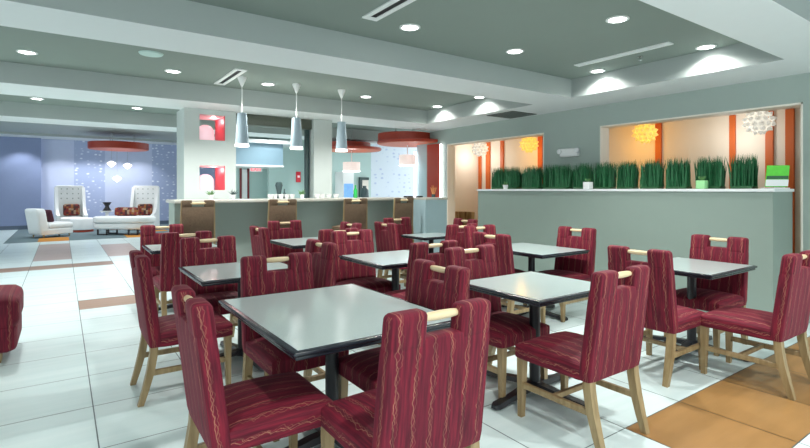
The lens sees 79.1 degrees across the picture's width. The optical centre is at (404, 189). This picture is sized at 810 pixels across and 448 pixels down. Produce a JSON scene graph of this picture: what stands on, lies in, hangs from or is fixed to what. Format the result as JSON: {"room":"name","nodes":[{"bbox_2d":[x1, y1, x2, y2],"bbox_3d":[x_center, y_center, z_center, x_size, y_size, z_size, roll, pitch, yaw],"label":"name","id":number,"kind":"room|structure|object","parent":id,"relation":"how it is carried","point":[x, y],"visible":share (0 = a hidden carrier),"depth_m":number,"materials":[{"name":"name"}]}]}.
{"room":"eatery","nodes":[
{"label":"eatery","id":0,"kind":"room"},
{"bbox_2d":[0,136,214,225],"bbox_3d":[-13.631,-0.260,18.015,16.334,3.400,0.450,0,0,-35],"label":"wall","id":1,"kind":"structure","parent":0,"point":[30,168],"depth_m":18.78,"materials":[{"name":"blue paint"}]},
{"bbox_2d":[0,131,176,144],"bbox_3d":[-12.004,-1.920,18.451,19.500,0.080,1.200,0,0,-35],"label":"trim","id":2,"kind":"structure","parent":1,"relation":"attached to","point":[7,134],"depth_m":18.06,"materials":[{"name":"white paint"}]},
{"bbox_2d":[177,107,235,198],"bbox_3d":[-3.235,0.090,7.977,0.784,2.700,0.580,0,0,-35],"label":"column","id":3,"kind":"structure","parent":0,"point":[192,152],"depth_m":7.70,"materials":[{"name":"grey paint"}]},
{"bbox_2d":[199,174,213,189],"bbox_3d":[-3.202,-0.118,7.854,0.270,0.255,0.270,0,0,-35],"label":"globe lamp","id":4,"kind":"object","parent":3,"relation":"on","point":[206,182],"visible":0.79,"depth_m":7.75,"materials":[{"name":"white glass"}]},
{"bbox_2d":[199,125,213,139],"bbox_3d":[-3.202,-0.908,7.854,0.270,0.255,0.270,0,0,-35],"label":"globe lamp","id":5,"kind":"object","parent":3,"relation":"on","point":[206,132],"visible":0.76,"depth_m":7.75,"materials":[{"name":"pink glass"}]},
{"bbox_2d":[199,114,224,189],"bbox_3d":[-3.214,-0.585,7.992,0.386,1.190,0.576,0,0,-35],"label":"trim","id":6,"kind":"structure","parent":3,"relation":"attached to","point":[219,120],"depth_m":8.04,"materials":[{"name":"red paint"}]},
{"bbox_2d":[236,113,311,197],"bbox_3d":[-2.301,0.092,8.521,1.358,2.695,0.240,0,0,-35],"label":"roller shutter","id":7,"kind":"object","parent":3,"relation":"attached to","point":[252,120],"visible":0.55,"depth_m":8.57,"materials":[{"name":"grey metal"}]},
{"bbox_2d":[0,61,426,128],"bbox_3d":[-5.873,-1.385,5.538,14.730,0.250,0.910,0,0,-35],"label":"ceiling beam","id":8,"kind":"structure","parent":0,"point":[18,79],"depth_m":7.02,"materials":[{"name":"white paint"}]},
{"bbox_2d":[236,136,266,198],"bbox_3d":[-4.902,-0.260,15.459,1.131,3.400,0.150,0,0,-35],"label":"wall","id":9,"kind":"structure","parent":0,"point":[257,180],"depth_m":15.49,"materials":[{"name":"teal paint"}]},
{"bbox_2d":[214,137,290,168],"bbox_3d":[-4.662,-1.050,14.620,2.698,0.780,1.500,0,0,-35],"label":"ceiling","id":10,"kind":"structure","parent":0,"point":[260,153],"depth_m":14.18,"materials":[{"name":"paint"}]},
{"bbox_2d":[267,138,303,197],"bbox_3d":[-3.716,-0.260,15.985,1.697,3.400,0.650,0,0,-35],"label":"wall","id":11,"kind":"structure","parent":0,"point":[293,160],"depth_m":15.59,"materials":[{"name":"teal paint"}]},
{"bbox_2d":[309,119,331,197],"bbox_3d":[-1.600,0.090,9.024,0.355,2.700,0.420,0,0,-35],"label":"column","id":12,"kind":"structure","parent":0,"point":[320,135],"depth_m":8.85,"materials":[{"name":"grey paint"}]},
{"bbox_2d":[0,0,742,140],"bbox_3d":[-5.121,-1.795,8.622,19.500,0.570,26.000,0,0,-35],"label":"ceiling","id":13,"kind":"structure","parent":0,"point":[554,36],"depth_m":5.10,"materials":[{"name":"grey paint"}]},
{"bbox_2d":[87,132,148,181],"bbox_3d":[-10.039,-1.109,17.200,2.430,1.701,2.430,0,0,-13],"label":"pendant","id":14,"kind":"object","parent":13,"relation":"hanging from","point":[111,163],"depth_m":16.71,"materials":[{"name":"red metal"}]},
{"bbox_2d":[0,101,381,143],"bbox_3d":[-5.824,-1.610,9.625,19.500,0.700,0.850,0,0,-35],"label":"trim","id":15,"kind":"structure","parent":13,"relation":"attached to","point":[9,111],"depth_m":9.35,"materials":[{"name":"white paint"}]},
{"bbox_2d":[214,68,246,84],"bbox_3d":[-2.350,-1.502,6.564,0.150,0.013,1.050,0,0,-35],"label":"ceiling vent","id":16,"kind":"object","parent":13,"relation":"in","point":[236,72],"visible":1,"depth_m":6.49,"materials":[{"name":"metal"}]},
{"bbox_2d":[235,76,248,146],"bbox_3d":[-2.184,-1.042,6.565,0.182,0.934,0.180,0,0,-35],"label":"pendant lamp","id":17,"kind":"object","parent":13,"relation":"hanging from","point":[241,139],"visible":0.99,"depth_m":6.51,"materials":[{"name":"metal"}]},
{"bbox_2d":[0,0,570,104],"bbox_3d":[-3.941,-1.385,2.777,14.730,0.250,0.670,0,0,-35],"label":"ceiling beam","id":18,"kind":"structure","parent":13,"relation":"attached to","point":[184,26],"depth_m":4.43,"materials":[{"name":"white paint"}]},
{"bbox_2d":[290,83,302,149],"bbox_3d":[-1.552,-1.042,7.007,0.182,0.934,0.180,0,0,-35],"label":"pendant lamp","id":19,"kind":"object","parent":13,"relation":"hanging from","point":[296,143],"visible":1,"depth_m":6.95,"materials":[{"name":"metal"}]},
{"bbox_2d":[335,89,347,151],"bbox_3d":[-0.962,-1.042,7.420,0.182,0.934,0.180,0,0,-35],"label":"pendant lamp","id":20,"kind":"object","parent":13,"relation":"hanging from","point":[341,138],"visible":1,"depth_m":7.36,"materials":[{"name":"metal"}]},
{"bbox_2d":[332,129,381,171],"bbox_3d":[-1.363,-0.982,12.600,1.520,1.056,1.520,0,0,-35],"label":"drum pendant","id":21,"kind":"object","parent":13,"relation":"hanging from","point":[351,166],"depth_m":12.38,"materials":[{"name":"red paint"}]},
{"bbox_2d":[362,0,415,21],"bbox_3d":[0.035,-1.502,3.821,0.150,0.013,1.220,0,0,-35],"label":"ceiling vent","id":22,"kind":"object","parent":13,"relation":"in","point":[391,6],"visible":1,"depth_m":4.07,"materials":[{"name":"metal"}]},
{"bbox_2d":[377,128,437,165],"bbox_3d":[0.135,-1.018,11.000,1.520,0.984,1.520,0,0,-35],"label":"drum pendant","id":23,"kind":"object","parent":13,"relation":"hanging from","point":[404,160],"depth_m":10.52,"materials":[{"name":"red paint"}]},
{"bbox_2d":[487,111,536,118],"bbox_3d":[1.790,-1.254,8.236,0.580,0.011,0.580,0,0,-35],"label":"air vent","id":24,"kind":"object","parent":13,"relation":"in","point":[510,114],"visible":1,"depth_m":8.18,"materials":[{"name":"metal"}]},
{"bbox_2d":[606,15,629,23],"bbox_3d":[1.882,-1.504,4.340,0.196,0.009,0.196,0,0,-35],"label":"recessed light","id":25,"kind":"object","parent":13,"relation":"in","point":[620,18],"visible":1,"depth_m":4.33,"materials":[{"name":"white paint"}]},
{"bbox_2d":[574,42,673,66],"bbox_3d":[2.407,-1.502,5.488,0.100,0.013,1.130,0,0,-35],"label":"ceiling vent","id":26,"kind":"object","parent":13,"relation":"in","point":[665,43],"visible":1,"depth_m":5.42,"materials":[{"name":"metal"}]},
{"bbox_2d":[639,0,809,58],"bbox_3d":[-2.214,-1.385,0.311,14.730,0.250,0.510,0,0,-35],"label":"trim","id":27,"kind":"structure","parent":13,"relation":"attached to","point":[779,28],"depth_m":3.65,"materials":[{"name":"white paint"}]},
{"bbox_2d":[332,144,416,197],"bbox_3d":[-0.956,-0.260,17.002,4.688,3.400,0.150,0,0,-35],"label":"wall","id":28,"kind":"structure","parent":0,"point":[387,178],"depth_m":17.05,"materials":[{"name":"teal paint"}]},
{"bbox_2d":[0,224,809,447],"bbox_3d":[-5.216,1.490,9.166,19.970,0.100,27.000,0,0,-35],"label":"floor","id":29,"kind":"structure","parent":0,"point":[65,383],"depth_m":3.62,"materials":[{"name":"grey tile"}]},
{"bbox_2d":[0,284,23,362],"bbox_3d":[-3.743,1.153,4.155,0.780,0.575,0.740,0,0,-35],"label":"lounge seat","id":30,"kind":"object","parent":29,"relation":"on","point":[11,295],"visible":1,"depth_m":4.07,"materials":[{"name":"red fabric"}]},
{"bbox_2d":[0,284,23,327],"bbox_3d":[-3.743,1.018,4.155,0.780,0.305,0.740,0,0,-35],"label":"cushion","id":31,"kind":"object","parent":30,"relation":"on","point":[11,295],"depth_m":4.09,"materials":[{"name":"fabric"}]},
{"bbox_2d":[25,208,72,237],"bbox_3d":[-10.804,1.003,14.889,0.671,0.874,1.054,0,0,25],"label":"slipper chair","id":32,"kind":"object","parent":29,"relation":"on","point":[36,219],"visible":1,"depth_m":14.51,"materials":[{"name":"fabric"}]},
{"bbox_2d":[48,221,72,227],"bbox_3d":[-10.729,1.077,15.047,0.654,0.193,0.705,0,0,25],"label":"seat cushion","id":33,"kind":"object","parent":32,"relation":"on","point":[56,224],"depth_m":14.91,"materials":[{"name":"fabric"}]},
{"bbox_2d":[54,186,87,220],"bbox_3d":[-11.967,0.650,17.557,0.920,1.580,0.780,0,0,-42],"label":"chair","id":34,"kind":"object","parent":29,"relation":"on","point":[63,195],"visible":0.59,"depth_m":17.66,"materials":[{"name":"white leather"}]},
{"bbox_2d":[63,204,79,215],"bbox_3d":[-12.008,0.732,17.648,0.500,0.418,0.145,0,0,-42],"label":"cushion","id":35,"kind":"object","parent":34,"relation":"on","point":[68,209],"visible":1,"depth_m":17.60,"materials":[{"name":"fabric"}]},
{"bbox_2d":[68,217,94,231],"bbox_3d":[-11.074,1.200,16.800,0.770,0.480,0.770,0,0,-35],"label":"ottoman","id":36,"kind":"object","parent":29,"relation":"on","point":[80,224],"visible":0.84,"depth_m":16.51,"materials":[{"name":"fabric"}]},
{"bbox_2d":[93,216,155,234],"bbox_3d":[-9.031,1.150,15.794,1.920,0.580,0.840,0,0,-1],"label":"chaise","id":37,"kind":"object","parent":29,"relation":"on","point":[107,223],"visible":0.89,"depth_m":15.41,"materials":[{"name":"white leather"}]},
{"bbox_2d":[93,216,155,222],"bbox_3d":[-9.031,0.960,15.794,1.920,0.200,0.840,0,0,-1],"label":"seat cushion","id":38,"kind":"object","parent":37,"relation":"on","point":[97,219],"depth_m":15.40,"materials":[{"name":"fabric"}]},
{"bbox_2d":[115,207,138,215],"bbox_3d":[-9.032,0.716,15.908,0.780,0.279,0.161,0,0,-1],"label":"cushion","id":39,"kind":"object","parent":37,"relation":"on","point":[119,211],"visible":1,"depth_m":15.85,"materials":[{"name":"fabric"}]},
{"bbox_2d":[130,186,159,229],"bbox_3d":[-9.423,0.650,17.636,0.920,1.580,0.780,0,0,-9],"label":"chair","id":40,"kind":"object","parent":29,"relation":"on","point":[139,194],"visible":0.55,"depth_m":17.85,"materials":[{"name":"white leather"}]},
{"bbox_2d":[138,204,152,215],"bbox_3d":[-9.409,0.732,17.735,0.500,0.418,0.145,0,0,-9],"label":"cushion","id":41,"kind":"object","parent":40,"relation":"on","point":[144,209],"visible":0.82,"depth_m":17.69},
{"bbox_2d":[140,224,183,292],"bbox_3d":[-2.945,0.944,6.036,0.510,0.992,0.625,0,0,-35],"label":"dining chair","id":42,"kind":"object","parent":29,"relation":"on","point":[148,235],"visible":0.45,"depth_m":6.13,"materials":[{"name":"fabric"}]},
{"bbox_2d":[142,243,216,310],"bbox_3d":[-2.696,1.060,5.925,0.919,0.760,0.919,0,0,-35],"label":"dining table","id":43,"kind":"object","parent":29,"relation":"on","point":[152,249],"visible":0.23,"depth_m":5.75,"materials":[{"name":"grey laminate"}]},
{"bbox_2d":[129,250,232,406],"bbox_3d":[-1.650,0.944,3.605,0.625,0.992,0.510,0,0,-35],"label":"dining chair","id":44,"kind":"object","parent":29,"relation":"on","point":[156,331],"visible":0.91,"depth_m":3.33,"materials":[{"name":"fabric"}]},
{"bbox_2d":[153,231,211,315],"bbox_3d":[-2.467,0.944,5.422,0.510,0.992,0.625,0,0,-35],"label":"dining chair","id":45,"kind":"object","parent":29,"relation":"on","point":[169,276],"visible":0.52,"depth_m":5.11,"materials":[{"name":"fabric"}]},
{"bbox_2d":[180,200,215,243],"bbox_3d":[-2.919,0.792,6.807,0.468,1.295,0.500,0,0,-35],"label":"bar stool","id":46,"kind":"object","parent":29,"relation":"on","point":[193,219],"visible":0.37,"depth_m":6.64,"materials":[{"name":"fabric"}]},
{"bbox_2d":[180,235,237,336],"bbox_3d":[-1.714,0.944,4.432,0.510,0.992,0.625,0,0,-34],"label":"dining chair","id":47,"kind":"object","parent":29,"relation":"on","point":[191,254],"visible":0.56,"depth_m":4.55,"materials":[{"name":"fabric"}]},
{"bbox_2d":[179,262,287,371],"bbox_3d":[-1.397,1.060,4.210,0.919,0.760,0.919,0,0,-35],"label":"dining table","id":48,"kind":"object","parent":29,"relation":"on","point":[223,273],"visible":0.37,"depth_m":4.11,"materials":[{"name":"grey laminate"}]},
{"bbox_2d":[171,284,332,447],"bbox_3d":[-0.706,0.944,2.275,0.625,0.992,0.510,0,0,-35],"label":"dining chair","id":49,"kind":"object","parent":29,"relation":"on","point":[254,412],"visible":0.96,"depth_m":2.10,"materials":[{"name":"fabric"}]},
{"bbox_2d":[249,226,271,257],"bbox_3d":[-1.546,0.944,6.072,0.625,0.992,0.510,0,0,-35],"label":"dining chair","id":50,"kind":"object","parent":29,"relation":"on","point":[260,240],"visible":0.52,"depth_m":5.78,"materials":[{"name":"red fabric"}]},
{"bbox_2d":[267,199,296,227],"bbox_3d":[-1.941,0.792,7.491,0.468,1.295,0.500,0,0,-35],"label":"bar stool","id":51,"kind":"object","parent":29,"relation":"on","point":[281,213],"visible":0.3,"depth_m":7.32,"materials":[{"name":"fabric"}]},
{"bbox_2d":[268,220,302,263],"bbox_3d":[-1.586,0.944,6.865,0.510,0.992,0.625,0,0,-35],"label":"dining chair","id":52,"kind":"object","parent":29,"relation":"on","point":[295,230],"visible":0.43,"depth_m":7.00,"materials":[{"name":"fabric"}]},
{"bbox_2d":[166,197,406,268],"bbox_3d":[-1.713,0.795,8.219,4.071,1.290,0.730,0,0,-35],"label":"counter","id":53,"kind":"object","parent":29,"relation":"on","point":[234,217],"depth_m":7.66,"materials":[{"name":"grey paint"}]},
{"bbox_2d":[166,197,406,203],"bbox_3d":[-1.713,0.172,8.219,4.071,0.045,0.730,0,0,-35],"label":"countertop","id":54,"kind":"structure","parent":53,"relation":"on","point":[176,201],"depth_m":7.63,"materials":[{"name":"stone"}]},
{"bbox_2d":[270,237,317,248],"bbox_3d":[-1.280,1.060,6.501,0.919,0.760,0.919,0,0,-35],"label":"dining table","id":55,"kind":"object","parent":29,"relation":"on","point":[294,243],"visible":0.13,"depth_m":6.31,"materials":[{"name":"grey laminate"}]},
{"bbox_2d":[240,252,348,441],"bbox_3d":[-0.728,0.944,3.169,0.510,0.992,0.625,0,0,-35],"label":"dining chair","id":56,"kind":"object","parent":29,"relation":"on","point":[255,279],"visible":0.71,"depth_m":3.23,"materials":[{"name":"fabric"}]},
{"bbox_2d":[264,239,336,375],"bbox_3d":[-0.958,0.944,4.130,0.625,0.992,0.510,0,0,-34],"label":"dining chair","id":57,"kind":"object","parent":29,"relation":"on","point":[323,262],"visible":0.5,"depth_m":4.11,"materials":[{"name":"fabric"}]},
{"bbox_2d":[219,283,450,447],"bbox_3d":[-0.418,1.060,2.802,0.950,0.760,1.210,0,0,-35],"label":"dining table","id":58,"kind":"object","parent":29,"relation":"on","point":[328,321],"visible":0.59,"depth_m":2.68,"materials":[{"name":"grey laminate"}]},
{"bbox_2d":[318,228,358,251],"bbox_3d":[-0.906,0.944,5.831,0.510,0.992,0.625,0,0,-34],"label":"dining chair","id":59,"kind":"object","parent":29,"relation":"on","point":[324,235],"visible":0.24,"depth_m":5.50,"materials":[{"name":"fabric"}]},
{"bbox_2d":[335,171,353,197],"bbox_3d":[-1.905,0.440,15.461,0.380,2.000,0.585,0,0,-35],"label":"cooler","id":60,"kind":"object","parent":29,"relation":"on","point":[344,181],"visible":0.35,"depth_m":15.28,"materials":[{"name":"white paint"}]},
{"bbox_2d":[332,198,367,230],"bbox_3d":[-0.922,0.792,8.205,0.468,1.295,0.500,0,0,-35],"label":"bar stool","id":61,"kind":"object","parent":29,"relation":"on","point":[352,213],"visible":0.4,"depth_m":8.05,"materials":[{"name":"brown leather"}]},
{"bbox_2d":[331,229,400,292],"bbox_3d":[-0.424,0.944,5.176,0.510,0.992,0.625,0,0,-35],"label":"dining chair","id":62,"kind":"object","parent":29,"relation":"on","point":[346,272],"visible":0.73,"depth_m":5.27,"materials":[{"name":"fabric"}]},
{"bbox_2d":[338,250,408,290],"bbox_3d":[-0.097,1.060,4.968,0.919,0.760,0.919,0,0,-35],"label":"dining table","id":63,"kind":"object","parent":29,"relation":"on","point":[394,260],"visible":0.49,"depth_m":4.90,"materials":[{"name":"grey laminate"}]},
{"bbox_2d":[374,221,406,282],"bbox_3d":[-0.044,0.944,6.839,0.625,0.992,0.510,0,0,-35],"label":"dining chair","id":64,"kind":"object","parent":29,"relation":"on","point":[386,240],"visible":0.56,"depth_m":6.65,"materials":[{"name":"fabric"}]},
{"bbox_2d":[393,198,413,242],"bbox_3d":[-0.150,0.792,8.744,0.468,1.295,0.500,0,0,-41],"label":"bar stool","id":65,"kind":"object","parent":29,"relation":"on","point":[400,209],"visible":0.34,"depth_m":8.57,"materials":[{"name":"fabric"}]},
{"bbox_2d":[339,259,470,398],"bbox_3d":[-0.010,0.944,2.828,0.625,0.992,0.510,0,0,-34],"label":"dining chair","id":66,"kind":"object","parent":29,"relation":"on","point":[360,368],"visible":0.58,"depth_m":2.82,"materials":[{"name":"fabric"}]},
{"bbox_2d":[321,297,490,447],"bbox_3d":[-0.018,0.944,2.119,0.510,0.992,0.625,0,0,-35],"label":"dining chair","id":67,"kind":"object","parent":29,"relation":"on","point":[429,392],"visible":0.99,"depth_m":1.90,"materials":[{"name":"fabric"}]},
{"bbox_2d":[383,217,428,286],"bbox_3d":[0.027,0.944,7.629,0.510,0.992,0.625,0,0,-34],"label":"dining chair","id":68,"kind":"object","parent":29,"relation":"on","point":[405,227],"visible":0.39,"depth_m":7.83,"materials":[{"name":"fabric"}]},
{"bbox_2d":[378,240,457,344],"bbox_3d":[0.100,0.944,4.461,0.510,0.992,0.625,0,0,-35],"label":"dining chair","id":69,"kind":"object","parent":29,"relation":"on","point":[418,250],"visible":0.36,"depth_m":4.20,"materials":[{"name":"fabric"}]},
{"bbox_2d":[400,232,445,252],"bbox_3d":[0.392,1.060,7.355,0.891,0.760,0.827,0,0,-12],"label":"dining table","id":70,"kind":"object","parent":29,"relation":"on","point":[431,237],"visible":0.44,"depth_m":7.24,"materials":[{"name":"grey laminate"}]},
{"bbox_2d":[413,197,447,252],"bbox_3d":[0.297,0.795,9.348,0.510,1.290,1.005,0,0,-35],"label":"counter","id":71,"kind":"object","parent":29,"relation":"on","point":[429,213],"depth_m":8.95,"materials":[{"name":"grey paint"}]},
{"bbox_2d":[445,223,477,248],"bbox_3d":[0.590,0.944,6.586,0.510,0.992,0.625,0,0,-35],"label":"dining chair","id":72,"kind":"object","parent":29,"relation":"on","point":[452,233],"visible":0.27,"depth_m":6.27,"materials":[{"name":"fabric"}]},
{"bbox_2d":[464,224,526,309],"bbox_3d":[1.092,0.944,5.933,0.510,0.992,0.625,0,0,-34],"label":"dining chair","id":73,"kind":"object","parent":29,"relation":"on","point":[490,229],"visible":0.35,"depth_m":6.01,"materials":[{"name":"fabric"}]},
{"bbox_2d":[444,244,549,398],"bbox_3d":[0.671,0.944,3.660,0.510,0.992,0.625,0,0,-35],"label":"dining chair","id":74,"kind":"object","parent":29,"relation":"on","point":[506,329],"visible":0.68,"depth_m":3.59,"materials":[{"name":"fabric"}]},
{"bbox_2d":[473,232,545,322],"bbox_3d":[1.106,0.944,5.197,0.625,0.992,0.510,0,0,-36],"label":"dining chair","id":75,"kind":"object","parent":29,"relation":"on","point":[503,246],"visible":0.41,"depth_m":4.91,"materials":[{"name":"fabric"}]},
{"bbox_2d":[469,271,590,409],"bbox_3d":[0.925,1.060,3.492,0.920,0.760,0.919,0,0,-35],"label":"dining table","id":76,"kind":"object","parent":29,"relation":"on","point":[537,290],"visible":0.67,"depth_m":3.44,"materials":[{"name":"grey laminate"}]},
{"bbox_2d":[502,242,589,320],"bbox_3d":[1.472,1.060,5.700,0.919,0.760,0.990,0,0,-35],"label":"dining table","id":77,"kind":"object","parent":29,"relation":"on","point":[532,251],"visible":0.59,"depth_m":5.49,"materials":[{"name":"grey laminate"}]},
{"bbox_2d":[538,226,596,321],"bbox_3d":[1.822,0.944,5.668,0.625,0.992,0.510,0,0,-35],"label":"dining chair","id":78,"kind":"object","parent":29,"relation":"on","point":[581,266],"visible":0.62,"depth_m":5.67,"materials":[{"name":"fabric"}]},
{"bbox_2d":[515,265,649,447],"bbox_3d":[1.079,0.944,3.010,0.510,0.992,0.625,0,0,-35],"label":"dining chair","id":79,"kind":"object","parent":29,"relation":"on","point":[610,344],"visible":1,"depth_m":2.81,"materials":[{"name":"fabric"}]},
{"bbox_2d":[607,245,705,387],"bbox_3d":[2.018,0.944,3.928,0.625,0.992,0.510,0,0,-35],"label":"dining chair","id":80,"kind":"object","parent":29,"relation":"on","point":[663,314],"visible":0.76,"depth_m":3.66,"materials":[{"name":"fabric"}]},
{"bbox_2d":[644,257,756,361],"bbox_3d":[2.590,1.060,4.426,0.919,0.760,0.919,0,0,-35],"label":"dining table","id":81,"kind":"object","parent":29,"relation":"on","point":[693,269],"visible":0.63,"depth_m":4.37,"materials":[{"name":"grey laminate"}]},
{"bbox_2d":[664,234,748,355],"bbox_3d":[2.812,0.944,4.585,0.625,0.992,0.510,0,0,-34],"label":"dining chair","id":82,"kind":"object","parent":29,"relation":"on","point":[731,290],"visible":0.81,"depth_m":4.54,"materials":[{"name":"fabric"}]},
{"bbox_2d":[700,250,809,400],"bbox_3d":[2.679,0.944,3.727,0.510,0.992,0.625,0,0,-34],"label":"dining chair","id":83,"kind":"object","parent":29,"relation":"on","point":[789,318],"visible":1,"depth_m":3.53,"materials":[{"name":"fabric"}]},
{"bbox_2d":[455,143,477,231],"bbox_3d":[1.135,0.130,11.647,1.620,2.620,0.120,0,0,-35],"label":"wall","id":84,"kind":"structure","parent":0,"point":[466,162],"depth_m":11.82,"materials":[{"name":"beige paint"}]},
{"bbox_2d":[417,73,809,322],"bbox_3d":[3.639,0.090,6.485,0.200,2.700,11.450,0,0,-35],"label":"wall","id":85,"kind":"structure","parent":0,"point":[575,128],"depth_m":7.08,"materials":[{"name":"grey paint"}]},
{"bbox_2d":[427,143,439,196],"bbox_3d":[0.615,0.230,10.601,0.029,2.420,0.418,0,0,-35],"label":"trim","id":86,"kind":"structure","parent":85,"relation":"attached to","point":[433,150],"depth_m":10.58,"materials":[{"name":"red paint"}]},
{"bbox_2d":[557,148,579,156],"bbox_3d":[2.584,-0.583,7.725,0.105,0.135,0.402,0,0,-35],"label":"emergency light","id":87,"kind":"object","parent":85,"relation":"attached to","point":[568,152],"visible":1,"depth_m":7.69,"materials":[{"name":"white paint"}]},
{"bbox_2d":[401,43,809,130],"bbox_3d":[5.110,-1.385,6.850,4.770,0.250,11.360,0,0,-35],"label":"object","id":88,"kind":"structure","parent":85,"relation":"attached to","point":[738,63],"depth_m":6.00,"materials":[{"name":"white paint"}]},
{"bbox_2d":[447,102,802,250],"bbox_3d":[2.685,0.245,7.847,0.208,2.390,6.012,0,0,-35],"label":"trim","id":89,"kind":"structure","parent":85,"relation":"attached to","point":[604,130],"depth_m":7.34,"materials":[{"name":"beige paint"}]},
{"bbox_2d":[478,191,792,311],"bbox_3d":[2.782,0.733,7.041,0.554,1.415,4.397,0,0,-35],"label":"wall","id":90,"kind":"structure","parent":0,"point":[636,220],"depth_m":6.13,"materials":[{"name":"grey paint"}]},
{"bbox_2d":[477,189,794,191],"bbox_3d":[2.773,0.009,7.035,0.574,0.032,4.437,0,0,-35],"label":"trim","id":91,"kind":"structure","parent":90,"relation":"on","point":[662,190],"depth_m":5.96,"materials":[{"name":"white paint"}]},
{"bbox_2d":[491,166,521,188],"bbox_3d":[1.762,-0.212,8.530,0.218,0.410,0.664,0,0,-35],"label":"grass planter","id":92,"kind":"object","parent":91,"relation":"on","point":[511,176],"visible":0.93,"depth_m":8.43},
{"bbox_2d":[522,166,542,188],"bbox_3d":[2.095,-0.212,8.056,0.230,0.410,0.381,0,0,-35],"label":"grass planter","id":93,"kind":"object","parent":91,"relation":"on","point":[532,179],"visible":0.98,"depth_m":7.97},
{"bbox_2d":[543,163,572,188],"bbox_3d":[2.396,-0.212,7.652,0.229,0.410,0.550,0,0,-35],"label":"grass planter","id":94,"kind":"object","parent":91,"relation":"on","point":[557,177],"visible":1,"depth_m":7.56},
{"bbox_2d":[572,162,593,188],"bbox_3d":[2.647,-0.212,7.271,0.213,0.410,0.312,0,0,-35],"label":"grass planter","id":95,"kind":"object","parent":91,"relation":"on","point":[583,172],"visible":0.77,"depth_m":7.23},
{"bbox_2d":[593,162,618,188],"bbox_3d":[2.852,-0.212,6.978,0.230,0.410,0.333,0,0,-35],"label":"grass planter","id":96,"kind":"object","parent":91,"relation":"on","point":[605,176],"visible":1,"depth_m":6.93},
{"bbox_2d":[615,159,639,188],"bbox_3d":[3.036,-0.212,6.702,0.220,0.409,0.299,0,0,-35],"label":"grass planter","id":97,"kind":"object","parent":91,"relation":"on","point":[627,175],"visible":1,"depth_m":6.64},
{"bbox_2d":[639,158,664,188],"bbox_3d":[3.239,-0.212,6.422,0.223,0.410,0.335,0,0,-35],"label":"grass planter","id":98,"kind":"object","parent":91,"relation":"on","point":[652,177],"visible":1,"depth_m":6.37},
{"bbox_2d":[665,157,691,188],"bbox_3d":[3.428,-0.212,6.161,0.212,0.410,0.350,0,0,-25],"label":"grass planter","id":99,"kind":"object","parent":91,"relation":"on","point":[678,175],"visible":1,"depth_m":6.10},
{"bbox_2d":[694,156,727,188],"bbox_3d":[3.644,-0.212,5.847,0.225,0.410,0.338,0,0,-35],"label":"grass planter","id":100,"kind":"object","parent":91,"relation":"on","point":[715,173],"visible":0.82,"depth_m":5.79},
{"bbox_2d":[726,154,758,188],"bbox_3d":[3.842,-0.212,5.569,0.229,0.410,0.306,0,0,-35],"label":"grass planter","id":101,"kind":"object","parent":91,"relation":"on","point":[744,175],"visible":1,"depth_m":5.51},
{"bbox_2d":[760,165,789,188],"bbox_3d":[3.936,-0.131,5.213,0.216,0.247,0.140,0,0,12],"label":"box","id":102,"kind":"object","parent":91,"relation":"on","point":[776,175],"visible":1,"depth_m":5.16,"materials":[{"name":"green"}]},
{"bbox_2d":[482,108,800,253],"bbox_3d":[4.162,0.130,8.866,0.150,2.620,8.150,0,0,-35],"label":"wall","id":103,"kind":"structure","parent":0,"point":[691,140],"depth_m":7.94,"materials":[{"name":"beige paint"}]},
{"bbox_2d":[486,142,490,188],"bbox_3d":[1.999,0.152,11.790,0.040,2.575,0.135,0,0,-35],"label":"trim","id":104,"kind":"structure","parent":103,"relation":"attached to","point":[488,155],"depth_m":11.75,"materials":[{"name":"paint"}]},
{"bbox_2d":[655,123,661,163],"bbox_3d":[4.358,0.152,8.421,0.040,2.575,0.103,0,0,-35],"label":"trim","id":105,"kind":"structure","parent":103,"relation":"attached to","point":[658,142],"depth_m":8.40,"materials":[{"name":"paint"}]},
{"bbox_2d":[729,115,735,188],"bbox_3d":[5.008,0.152,7.492,0.040,2.575,0.082,0,0,-35],"label":"trim","id":106,"kind":"structure","parent":103,"relation":"attached to","point":[732,118],"depth_m":7.48,"materials":[{"name":"paint"}]},
{"bbox_2d":[765,111,773,187],"bbox_3d":[5.282,0.152,7.101,0.040,2.575,0.098,0,0,-35],"label":"trim","id":107,"kind":"structure","parent":103,"relation":"attached to","point":[769,136],"depth_m":7.08,"materials":[{"name":"paint"}]},
{"bbox_2d":[785,108,794,252],"bbox_3d":[5.422,0.152,6.901,0.040,2.575,0.104,0,0,-35],"label":"trim","id":108,"kind":"structure","parent":103,"relation":"attached to","point":[789,113],"depth_m":6.87,"materials":[{"name":"paint"}]},
{"bbox_2d":[483,107,800,142],"bbox_3d":[3.429,-1.170,8.371,1.620,0.060,7.880,0,0,-35],"label":"ceiling","id":109,"kind":"structure","parent":0,"point":[794,107],"depth_m":7.98,"materials":[{"name":"beige paint"}]},
{"bbox_2d":[471,142,487,156],"bbox_3d":[1.664,-0.931,10.873,0.389,0.408,0.389,0,0,-35],"label":"pendant","id":110,"kind":"object","parent":109,"relation":"hanging from","point":[479,149],"visible":0.85,"depth_m":10.79,"materials":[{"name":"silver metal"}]},
{"bbox_2d":[519,137,538,152],"bbox_3d":[2.463,-0.931,9.733,0.389,0.408,0.389,0,0,-35],"label":"pendant","id":111,"kind":"object","parent":109,"relation":"hanging from","point":[529,144],"visible":0.91,"depth_m":9.65,"materials":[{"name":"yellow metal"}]},
{"bbox_2d":[632,124,657,143],"bbox_3d":[3.819,-0.931,7.796,0.389,0.408,0.389,0,0,-35],"label":"pendant","id":112,"kind":"object","parent":109,"relation":"hanging from","point":[646,131],"visible":0.91,"depth_m":7.71,"materials":[{"name":"yellow glass"}]},
{"bbox_2d":[742,111,776,134],"bbox_3d":[4.712,-0.931,6.521,0.389,0.408,0.389,0,0,-35],"label":"pendant","id":113,"kind":"object","parent":109,"relation":"hanging from","point":[758,122],"visible":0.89,"depth_m":6.45,"materials":[{"name":"white glass"}]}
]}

